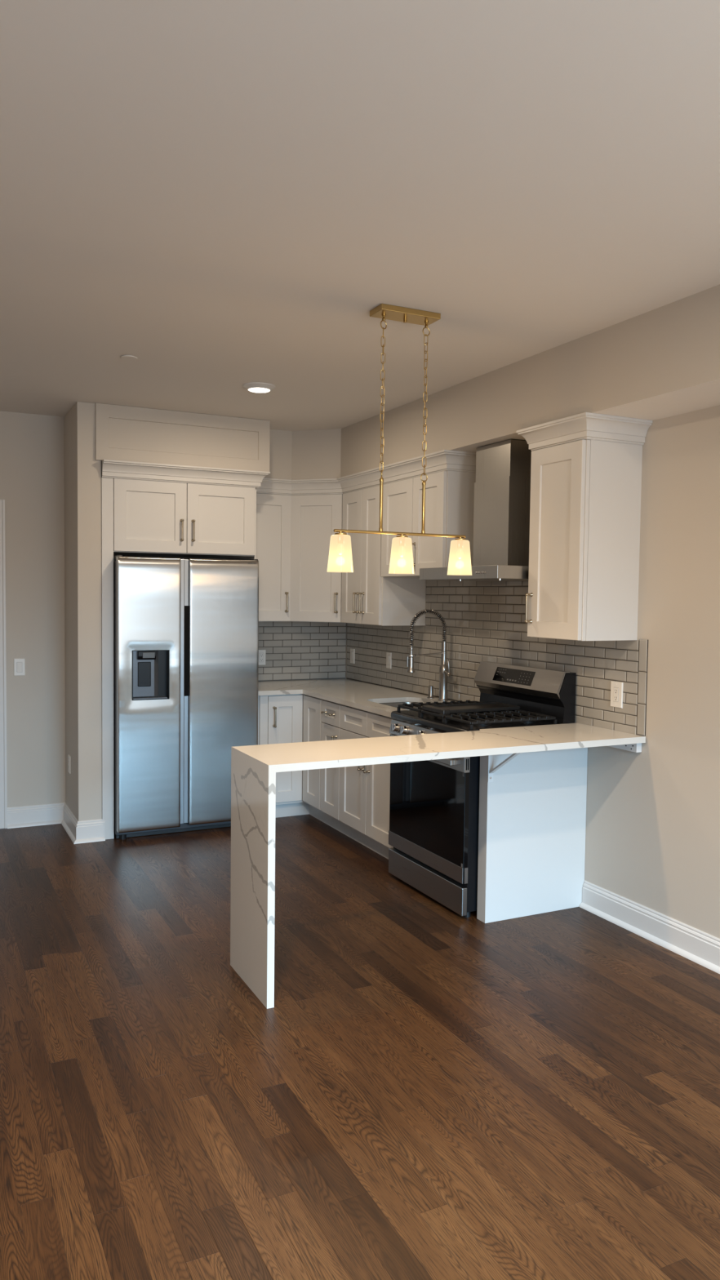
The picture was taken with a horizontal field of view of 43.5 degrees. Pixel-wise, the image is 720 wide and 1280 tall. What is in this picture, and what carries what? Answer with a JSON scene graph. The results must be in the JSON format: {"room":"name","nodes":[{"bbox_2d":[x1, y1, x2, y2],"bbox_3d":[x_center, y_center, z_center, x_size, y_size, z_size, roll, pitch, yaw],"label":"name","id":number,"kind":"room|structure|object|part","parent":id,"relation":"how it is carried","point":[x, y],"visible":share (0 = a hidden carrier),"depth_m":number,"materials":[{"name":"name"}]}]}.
{"room":"kitchen","nodes":[
{"label":"kitchen","id":0,"kind":"room"},
{"bbox_2d":[0,410,65,807],"bbox_3d":[-3.558,-0.113,5.475,3.360,2.732,0.280,-1,3,-26],"label":"wall","id":1,"kind":"structure","parent":0,"point":[32,456],"depth_m":6.00,"materials":[{"name":"beige paint"}]},
{"bbox_2d":[0,499,7,828],"bbox_3d":[-2.772,0.172,5.707,0.996,2.160,0.023,-1,3,-26],"label":"trim","id":2,"kind":"structure","parent":1,"relation":"attached to","point":[3,780],"depth_m":5.92,"materials":[{"name":"white paint"}]},
{"bbox_2d":[13,657,25,675],"bbox_3d":[-2.252,0.179,5.968,0.070,0.115,0.012,-1,3,-26],"label":"light switch","id":3,"kind":"object","parent":1,"relation":"attached to","point":[19,664],"visible":1,"depth_m":5.97,"materials":[{"name":"white plastic"}]},
{"bbox_2d":[63,401,102,821],"bbox_3d":[-1.867,-0.118,5.996,0.144,2.732,0.832,-1,3,-26],"label":"wall","id":4,"kind":"structure","parent":0,"point":[82,473],"depth_m":5.64,"materials":[{"name":"beige paint"}]},
{"bbox_2d":[7,802,105,844],"bbox_3d":[-1.933,1.187,5.906,0.777,0.133,0.335,2,3,32],"label":"baseboard","id":5,"kind":"structure","parent":4,"relation":"attached to","point":[93,830],"depth_m":6.00,"materials":[{"name":"white paint"}]},
{"bbox_2d":[67,754,71,773],"bbox_3d":[-1.916,0.818,5.946,0.009,0.115,0.070,-1,3,-26],"label":"wall outlet","id":6,"kind":"object","parent":4,"relation":"attached to","point":[68,755],"visible":1,"depth_m":5.93,"materials":[{"name":"white plastic"}]},
{"bbox_2d":[101,473,346,681],"bbox_3d":[-0.998,-0.145,6.773,2.100,2.732,0.200,-1,3,-26],"label":"wall","id":7,"kind":"structure","parent":0,"point":[101,473],"depth_m":6.60,"materials":[{"name":"beige paint"}]},
{"bbox_2d":[257,649,266,665],"bbox_3d":[-0.742,0.131,6.789,0.070,0.115,0.009,-1,3,-26],"label":"wall outlet","id":8,"kind":"object","parent":7,"relation":"attached to","point":[262,653],"visible":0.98,"depth_m":6.79,"materials":[{"name":"white plastic"}]},
{"bbox_2d":[259,653,263,662],"bbox_3d":[-0.741,0.131,6.786,0.032,0.066,0.002,-1,3,-26],"label":"receptacle","id":9,"kind":"object","parent":8,"relation":"attached to","point":[261,655],"depth_m":6.79,"materials":[{"name":"white plastic"}]},
{"bbox_2d":[256,493,291,621],"bbox_3d":[-0.724,-0.592,6.558,0.365,0.907,0.383,-1,3,-26],"label":"upper cabinet","id":10,"kind":"object","parent":7,"relation":"attached to","point":[273,511],"visible":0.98,"depth_m":6.45,"materials":[{"name":"white paint"}]},
{"bbox_3d":[-0.525,-0.272,6.481,0.018,0.149,0.038,-1,3,-26],"label":"handle","id":11,"kind":"part","parent":10,"relation":"part of","materials":[{"name":"beige"}]},
{"bbox_2d":[257,621,346,681],"bbox_3d":[-0.546,0.079,6.891,0.972,0.460,0.008,-1,3,-26],"label":"backsplash","id":12,"kind":"structure","parent":7,"relation":"attached to","point":[295,651],"depth_m":6.94,"materials":[{"name":"grey tile"}]},
{"bbox_2d":[289,493,342,622],"bbox_3d":[-0.236,-0.591,6.660,0.619,0.907,0.628,-1,3,-26],"label":"upper cabinet","id":13,"kind":"object","parent":7,"relation":"attached to","point":[315,596],"visible":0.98,"depth_m":6.45,"materials":[{"name":"white paint"}]},
{"bbox_3d":[-0.170,-0.262,6.378,0.018,0.149,0.038,2,3,19],"label":"handle","id":14,"kind":"part","parent":13,"relation":"part of","materials":[{"name":"beige"}]},
{"bbox_2d":[0,813,719,1279],"bbox_3d":[-0.719,1.503,2.150,5.700,0.100,8.900,-1,3,-26],"label":"floor","id":15,"kind":"structure","parent":0,"point":[427,1091],"depth_m":2.92,"materials":[{"name":"brown wood"}]},
{"bbox_2d":[101,459,270,839],"bbox_3d":[-1.256,0.057,6.154,1.086,2.382,0.704,-1,3,-26],"label":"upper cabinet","id":16,"kind":"object","parent":15,"relation":"on","point":[148,509],"visible":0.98,"depth_m":5.78,"materials":[{"name":"white paint"}]},
{"bbox_3d":[-1.726,0.112,5.962,0.072,2.279,0.636,-1,3,-26],"label":"panel","id":17,"kind":"part","parent":16,"relation":"part of","materials":[{"name":"white paint"}]},
{"bbox_3d":[-1.335,-0.789,5.758,0.463,0.456,0.020,-1,3,-26],"label":"door","id":18,"kind":"part","parent":16,"relation":"part of","materials":[{"name":"white paint"}]},
{"bbox_3d":[-1.147,-0.709,5.822,0.018,0.144,0.038,-1,3,-26],"label":"handle","id":19,"kind":"part","parent":16,"relation":"part of","materials":[{"name":"beige"}]},
{"bbox_2d":[95,402,270,473],"bbox_3d":[-1.260,-1.309,6.105,1.139,0.348,0.652,-1,3,-26],"label":"panel","id":20,"kind":"object","parent":16,"relation":"on","point":[122,433],"visible":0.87,"depth_m":5.80,"materials":[{"name":"beige paint"}]},
{"bbox_3d":[-1.164,-1.073,5.940,1.085,0.104,0.352,-1,3,-26],"label":"crown","id":21,"kind":"part","parent":16,"relation":"part of","materials":[{"name":"white paint"}]},
{"bbox_3d":[-1.080,-0.710,5.855,0.018,0.144,0.038,-1,3,-26],"label":"handle","id":22,"kind":"part","parent":16,"relation":"part of","materials":[{"name":"beige"}]},
{"bbox_3d":[-0.916,-0.794,5.963,0.463,0.456,0.020,-1,3,-26],"label":"door","id":23,"kind":"part","parent":16,"relation":"part of","materials":[{"name":"white paint"}]},
{"bbox_3d":[-0.841,-0.792,6.355,0.011,0.489,0.620,-1,3,-26],"label":"panel","id":24,"kind":"part","parent":16,"relation":"part of","materials":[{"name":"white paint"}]},
{"bbox_2d":[113,555,258,839],"bbox_3d":[-1.247,0.351,6.130,0.919,1.798,0.724,-1,3,-26],"label":"refrigerator","id":25,"kind":"object","parent":15,"relation":"on","point":[186,631],"visible":0.97,"depth_m":5.79,"materials":[{"name":"grey metal"}]},
{"bbox_3d":[-1.358,0.212,5.718,0.162,0.290,0.011,-1,3,-26],"label":"plate","id":26,"kind":"part","parent":25,"relation":"part of","materials":[{"name":"grey"}]},
{"bbox_3d":[-1.338,0.343,5.717,0.392,1.728,0.064,-1,3,-26],"label":"door","id":27,"kind":"part","parent":25,"relation":"part of","materials":[{"name":"silver metal"}]},
{"bbox_3d":[-0.899,0.336,5.931,0.464,1.724,0.064,-1,3,-26],"label":"door","id":28,"kind":"part","parent":25,"relation":"part of","materials":[{"name":"silver metal"}]},
{"bbox_2d":[257,693,332,826],"bbox_3d":[-0.344,0.802,6.512,0.974,0.880,0.935,-1,3,-26],"label":"base cabinet","id":29,"kind":"object","parent":15,"relation":"on","point":[293,717],"visible":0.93,"depth_m":6.24,"materials":[{"name":"white paint"}]},
{"bbox_3d":[-0.582,0.528,6.179,0.018,0.144,0.038,-1,3,-26],"label":"handle","id":30,"kind":"part","parent":29,"relation":"part of","materials":[{"name":"beige"}]},
{"bbox_3d":[-0.520,0.754,6.254,0.254,0.741,0.020,-1,3,-26],"label":"door","id":31,"kind":"part","parent":29,"relation":"part of","materials":[{"name":"white paint"}]},
{"bbox_3d":[-0.324,0.761,6.169,0.020,0.741,0.297,-1,3,-26],"label":"door","id":32,"kind":"part","parent":29,"relation":"part of","materials":[{"name":"white paint"}]},
{"bbox_2d":[257,678,457,717],"bbox_3d":[-0.105,0.374,5.999,0.969,0.030,2.007,-1,3,-26],"label":"countertop","id":33,"kind":"structure","parent":29,"relation":"on","point":[362,695],"depth_m":6.13,"materials":[{"name":"stone"}]},
{"bbox_2d":[378,702,423,710],"bbox_3d":[0.326,0.520,5.519,0.430,0.200,0.670,-1,3,-26],"label":"sink","id":34,"kind":"object","parent":33,"relation":"in","point":[395,704],"visible":0.05,"depth_m":5.82,"materials":[{"name":"silver metal"}]},
{"bbox_2d":[406,608,451,701],"bbox_3d":[0.433,0.096,5.609,0.297,0.578,0.109,-1,3,-26],"label":"faucet","id":35,"kind":"object","parent":33,"relation":"on","point":[444,670],"visible":1,"depth_m":5.65,"materials":[{"name":"silver metal"}]},
{"bbox_3d":[0.407,0.093,5.622,0.246,0.026,0.044,-1,3,-26],"label":"support arm","id":36,"kind":"part","parent":35,"relation":"part of","materials":[{"name":"silver metal"}]},
{"bbox_3d":[0.547,0.177,5.642,0.031,0.101,0.062,-1,3,-26],"label":"handle","id":37,"kind":"part","parent":35,"relation":"part of","materials":[{"name":"silver metal"}]},
{"bbox_2d":[426,685,434,697],"bbox_3d":[0.458,0.334,5.832,0.048,0.080,0.048,-1,3,-26],"label":"cap","id":38,"kind":"object","parent":33,"relation":"on","point":[430,687],"visible":1,"depth_m":5.82,"materials":[{"name":"silver metal"}]},
{"bbox_2d":[320,699,351,838],"bbox_3d":[0.066,0.832,6.023,0.667,0.880,0.301,-1,3,-26],"label":"base cabinet","id":39,"kind":"object","parent":15,"relation":"on","point":[331,728],"visible":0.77,"depth_m":5.90,"materials":[{"name":"white paint"}]},
{"bbox_3d":[-0.210,0.479,5.864,0.038,0.019,0.144,-1,3,-26],"label":"handle","id":40,"kind":"part","parent":39,"relation":"part of","materials":[{"name":"beige"}]},
{"bbox_3d":[-0.190,0.851,5.898,0.020,0.591,0.296,-1,3,-26],"label":"door","id":41,"kind":"part","parent":39,"relation":"part of","materials":[{"name":"white paint"}]},
{"bbox_3d":[-0.186,0.479,5.880,0.020,0.145,0.296,-1,3,-26],"label":"drawer","id":42,"kind":"part","parent":39,"relation":"part of","materials":[{"name":"white paint"}]},
{"bbox_2d":[338,704,393,859],"bbox_3d":[0.303,0.858,5.541,0.667,0.880,0.771,-1,3,-26],"label":"base cabinet","id":43,"kind":"object","parent":15,"relation":"on","point":[364,790],"visible":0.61,"depth_m":5.43,"materials":[{"name":"white paint"}]},
{"bbox_3d":[-0.038,0.868,5.589,0.020,0.591,0.380,-1,3,-26],"label":"door","id":44,"kind":"part","parent":43,"relation":"part of","materials":[{"name":"white paint"}]},
{"bbox_3d":[-0.034,0.496,5.571,0.020,0.145,0.380,-1,3,-26],"label":"false drawer","id":45,"kind":"part","parent":43,"relation":"part of","materials":[{"name":"white paint"}]},
{"bbox_3d":[0.004,0.716,5.433,0.038,0.147,0.018,-1,3,-26],"label":"handle","id":46,"kind":"part","parent":43,"relation":"part of","materials":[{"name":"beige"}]},
{"bbox_3d":[0.039,0.720,5.361,0.038,0.147,0.018,-1,3,-26],"label":"handle","id":47,"kind":"part","parent":43,"relation":"part of","materials":[{"name":"beige"}]},
{"bbox_3d":[0.135,0.515,5.226,0.020,0.145,0.380,-1,3,-26],"label":"false drawer","id":48,"kind":"part","parent":43,"relation":"part of","materials":[{"name":"white paint"}]},
{"bbox_3d":[0.130,0.887,5.245,0.020,0.591,0.380,-1,3,-26],"label":"door","id":49,"kind":"part","parent":43,"relation":"part of","materials":[{"name":"white paint"}]},
{"bbox_2d":[230,723,645,1008],"bbox_3d":[0.380,0.910,4.016,1.855,0.929,0.482,-1,3,-26],"label":"breakfast bar","id":50,"kind":"object","parent":15,"relation":"on","point":[254,768],"visible":1,"depth_m":3.65,"materials":[{"name":"stone"}]},
{"bbox_3d":[-0.432,0.920,3.598,0.029,0.929,0.446,-1,3,-26],"label":"waterfall leg","id":51,"kind":"part","parent":50,"relation":"part of","materials":[{"name":"stone"}]},
{"bbox_2d":[388,661,576,917],"bbox_3d":[0.605,0.741,4.815,0.722,1.192,0.766,-1,3,-26],"label":"gas range","id":52,"kind":"object","parent":15,"relation":"on","point":[434,804],"visible":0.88,"depth_m":4.65,"materials":[{"name":"black metal"}]},
{"bbox_3d":[0.195,0.480,4.928,0.036,0.052,0.052,-1,3,-26],"label":"knob","id":53,"kind":"part","parent":52,"relation":"part of","materials":[{"name":"silver metal"}]},
{"bbox_3d":[0.238,0.485,4.840,0.036,0.052,0.052,-1,3,-26],"label":"knob","id":54,"kind":"part","parent":52,"relation":"part of","materials":[{"name":"silver metal"}]},
{"bbox_3d":[0.346,0.497,4.676,0.035,0.077,0.763,-1,3,-26],"label":"control panel","id":55,"kind":"part","parent":52,"relation":"part of","materials":[{"name":"silver metal"}]},
{"bbox_3d":[0.316,0.494,4.681,0.036,0.052,0.052,-1,3,-26],"label":"knob","id":56,"kind":"part","parent":52,"relation":"part of","materials":[{"name":"silver metal"}]},
{"bbox_3d":[0.339,1.251,4.714,0.028,0.137,0.763,-1,3,-26],"label":"storage drawer","id":57,"kind":"part","parent":52,"relation":"part of","materials":[{"name":"silver metal"}]},
{"bbox_2d":[388,733,479,912],"bbox_3d":[0.604,0.867,4.821,0.722,0.870,0.766,-1,3,-26],"label":"oven","id":58,"kind":"object","parent":52,"relation":"in","point":[434,804],"depth_m":4.57,"materials":[{"name":"black glass"}]},
{"bbox_2d":[391,710,561,733],"bbox_3d":[0.600,0.426,4.796,0.582,0.058,0.763,-1,3,-26],"label":"cooktop","id":59,"kind":"object","parent":52,"relation":"in","point":[424,721],"depth_m":4.61,"materials":[{"name":"black metal"}]},
{"bbox_2d":[476,747,587,923],"bbox_3d":[0.861,0.908,4.477,0.602,0.898,0.071,-1,3,-26],"label":"end panel","id":60,"kind":"object","parent":15,"relation":"on","point":[532,820],"visible":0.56,"depth_m":4.43,"materials":[{"name":"white paint"}]},
{"bbox_2d":[487,752,520,782],"bbox_3d":[0.696,0.579,4.151,0.029,0.214,0.336,-1,3,-26],"label":"bracket","id":61,"kind":"object","parent":60,"relation":"attached to","point":[491,757],"visible":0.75,"depth_m":4.29,"materials":[{"name":"white metal"}]},
{"bbox_3d":[0.623,0.571,4.300,0.029,0.214,0.004,-1,3,-26],"label":"wall plate","id":62,"kind":"part","parent":61,"relation":"part of","materials":[{"name":"white paint"}]},
{"bbox_2d":[0,0,719,431],"bbox_3d":[-0.684,-1.325,2.011,5.700,0.100,8.900,-1,3,-26],"label":"ceiling","id":63,"kind":"structure","parent":0,"point":[221,197],"depth_m":2.59,"materials":[{"name":"white paint"}]},
{"bbox_2d":[120,355,137,360],"bbox_3d":[-1.142,-1.397,4.464,0.080,0.008,0.080,-1,3,-26],"label":"sprinkler cover","id":64,"kind":"object","parent":63,"relation":"attached to","point":[131,357],"visible":1,"depth_m":4.46,"materials":[{"name":"white paint"}]},
{"bbox_2d":[242,382,275,392],"bbox_3d":[-0.566,-1.409,5.064,0.184,0.029,0.184,-1,3,-26],"label":"recessed light","id":65,"kind":"object","parent":63,"relation":"in","point":[255,387],"visible":1,"depth_m":5.02,"materials":[{"name":"white paint"}]},
{"bbox_2d":[327,303,471,575],"bbox_3d":[0.181,-0.812,3.738,0.674,1.073,0.110,-1,3,-26],"label":"pendant light","id":66,"kind":"object","parent":63,"relation":"hanging from","point":[340,558],"visible":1,"depth_m":3.72,"materials":[{"name":"gold metal"}]},
{"bbox_3d":[-0.079,-0.348,3.636,0.107,0.150,0.107,-1,3,-26],"label":"lamp shade","id":67,"kind":"part","parent":66,"relation":"part of","materials":[{"name":"white glass"}]},
{"bbox_3d":[0.087,-0.557,3.706,0.017,0.222,0.017,-1,3,-26],"label":"stem","id":68,"kind":"part","parent":66,"relation":"part of","materials":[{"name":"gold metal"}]},
{"bbox_3d":[0.174,-0.351,3.760,0.107,0.150,0.107,-1,3,-26],"label":"lamp shade","id":69,"kind":"part","parent":66,"relation":"part of","materials":[{"name":"white glass"}]},
{"bbox_3d":[0.186,-1.337,3.712,0.274,0.024,0.110,-1,3,-26],"label":"ceiling plate","id":70,"kind":"part","parent":66,"relation":"part of","materials":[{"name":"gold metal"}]},
{"bbox_3d":[0.267,-0.559,3.794,0.017,0.222,0.017,-1,3,-26],"label":"stem","id":71,"kind":"part","parent":66,"relation":"part of","materials":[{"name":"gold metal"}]},
{"bbox_3d":[0.430,-0.354,3.885,0.107,0.150,0.107,-1,3,-26],"label":"lamp shade","id":72,"kind":"part","parent":66,"relation":"part of","materials":[{"name":"white glass"}]},
{"bbox_2d":[264,284,719,479],"bbox_3d":[1.401,-1.123,2.989,0.900,0.349,8.600,-1,3,-26],"label":"soffit","id":73,"kind":"structure","parent":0,"point":[663,362],"depth_m":4.22,"materials":[{"name":"beige paint"}]},
{"bbox_2d":[346,404,719,938],"bbox_3d":[1.835,0.061,3.267,0.100,2.732,8.600,-1,3,-26],"label":"wall","id":74,"kind":"structure","parent":0,"point":[652,831],"depth_m":4.03,"materials":[{"name":"beige paint"}]},
{"bbox_2d":[350,648,355,663],"bbox_3d":[-0.061,0.124,6.996,0.012,0.115,0.070,-1,3,-26],"label":"light switch","id":75,"kind":"object","parent":74,"relation":"attached to","point":[352,651],"visible":1,"depth_m":6.98,"materials":[{"name":"white plastic"}]},
{"bbox_2d":[341,485,426,626],"bbox_3d":[0.136,-0.562,6.172,0.384,0.907,0.612,-1,3,-26],"label":"upper cabinet","id":76,"kind":"object","parent":74,"relation":"attached to","point":[367,597],"visible":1,"depth_m":5.98,"materials":[{"name":"white paint"}]},
{"bbox_3d":[-0.052,-0.568,6.226,0.020,0.902,0.307,-1,3,-26],"label":"door","id":77,"kind":"part","parent":76,"relation":"part of","materials":[{"name":"white paint"}]},
{"bbox_3d":[-0.032,-0.253,6.127,0.038,0.146,0.018,-1,3,-26],"label":"handle","id":78,"kind":"part","parent":76,"relation":"part of","materials":[{"name":"beige"}]},
{"bbox_3d":[0.008,-0.248,6.046,0.038,0.146,0.018,-1,3,-26],"label":"handle","id":79,"kind":"part","parent":76,"relation":"part of","materials":[{"name":"beige"}]},
{"bbox_3d":[0.077,-0.553,5.965,0.020,0.902,0.269,-1,3,-26],"label":"door","id":80,"kind":"part","parent":76,"relation":"part of","materials":[{"name":"white paint"}]},
{"bbox_2d":[386,652,391,668],"bbox_3d":[0.204,0.146,6.455,0.012,0.115,0.070,-1,3,-26],"label":"light switch","id":81,"kind":"object","parent":74,"relation":"attached to","point":[388,655],"visible":1,"depth_m":6.44,"materials":[{"name":"white plastic"}]},
{"bbox_2d":[381,471,475,577],"bbox_3d":[0.444,-0.684,5.539,0.384,0.593,0.779,-1,3,-26],"label":"upper cabinet","id":82,"kind":"object","parent":74,"relation":"attached to","point":[449,495],"visible":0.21,"depth_m":5.28,"materials":[{"name":"white paint"}]},
{"bbox_2d":[256,449,475,495],"bbox_3d":[0.066,-1.051,5.812,0.489,0.104,1.931,-2,4,-43],"label":"crown molding","id":83,"kind":"structure","parent":82,"relation":"attached to","point":[444,460],"depth_m":5.83,"materials":[{"name":"white paint"}]},
{"bbox_3d":[0.235,-0.692,5.638,0.020,0.588,0.399,-1,3,-26],"label":"door","id":84,"kind":"part","parent":82,"relation":"part of","materials":[{"name":"white paint"}]},
{"bbox_3d":[0.403,-0.674,5.296,0.020,0.588,0.355,-1,3,-26],"label":"door","id":85,"kind":"part","parent":82,"relation":"part of","materials":[{"name":"white paint"}]},
{"bbox_2d":[419,439,531,581],"bbox_3d":[0.726,-0.678,4.806,0.504,0.734,0.759,-1,3,-26],"label":"range hood","id":86,"kind":"object","parent":74,"relation":"attached to","point":[502,486],"visible":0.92,"depth_m":4.71,"materials":[{"name":"silver metal"}]},
{"bbox_2d":[346,580,648,735],"bbox_3d":[0.614,-0.002,5.636,0.008,0.772,3.254,-1,3,-26],"label":"backsplash","id":87,"kind":"structure","parent":74,"relation":"attached to","point":[495,606],"depth_m":5.33,"materials":[{"name":"grey tile"}]},
{"bbox_2d":[515,412,652,640],"bbox_3d":[1.048,-0.511,4.305,0.389,1.010,0.514,-1,3,-26],"label":"upper cabinet","id":88,"kind":"object","parent":74,"relation":"attached to","point":[585,500],"visible":1,"depth_m":4.16,"materials":[{"name":"white paint"}]},
{"bbox_3d":[0.820,-0.155,4.392,0.038,0.149,0.018,-1,3,-26],"label":"handle","id":89,"kind":"part","parent":88,"relation":"part of","materials":[{"name":"beige"}]},
{"bbox_3d":[0.919,-0.459,4.247,0.020,0.902,0.379,-1,3,-26],"label":"door","id":90,"kind":"part","parent":88,"relation":"part of","materials":[{"name":"white paint"}]},
{"bbox_3d":[0.938,-0.458,4.255,0.020,0.907,0.388,-1,3,-26],"label":"frame","id":91,"kind":"part","parent":88,"relation":"part of","materials":[{"name":"white paint"}]},
{"bbox_3d":[1.053,-0.964,4.282,0.388,0.104,0.514,-1,3,-26],"label":"crown","id":92,"kind":"part","parent":88,"relation":"part of","materials":[{"name":"white paint"}]},
{"bbox_2d":[610,680,622,708],"bbox_3d":[1.237,0.263,4.353,0.009,0.124,0.080,-1,3,-26],"label":"wall outlet","id":93,"kind":"object","parent":74,"relation":"attached to","point":[616,687],"visible":1,"depth_m":4.35,"materials":[{"name":"white plastic"}]},
{"bbox_2d":[613,687,618,702],"bbox_3d":[1.234,0.263,4.352,0.002,0.066,0.032,-1,3,-26],"label":"receptacle","id":94,"kind":"object","parent":93,"relation":"attached to","point":[615,690],"depth_m":4.35,"materials":[{"name":"white plastic"}]},
{"bbox_2d":[608,742,641,752],"bbox_3d":[1.224,0.492,4.374,0.032,0.048,0.360,-1,3,-26],"label":"bracket","id":95,"kind":"object","parent":74,"relation":"attached to","point":[637,748],"visible":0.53,"depth_m":4.24,"materials":[{"name":"white metal"}]},
{"bbox_2d":[579,880,719,973],"bbox_3d":[2.390,1.431,2.016,0.033,0.133,5.733,-1,3,-26],"label":"baseboard","id":96,"kind":"structure","parent":74,"relation":"attached to","point":[700,947],"depth_m":4.14,"materials":[{"name":"white paint"}]}
]}

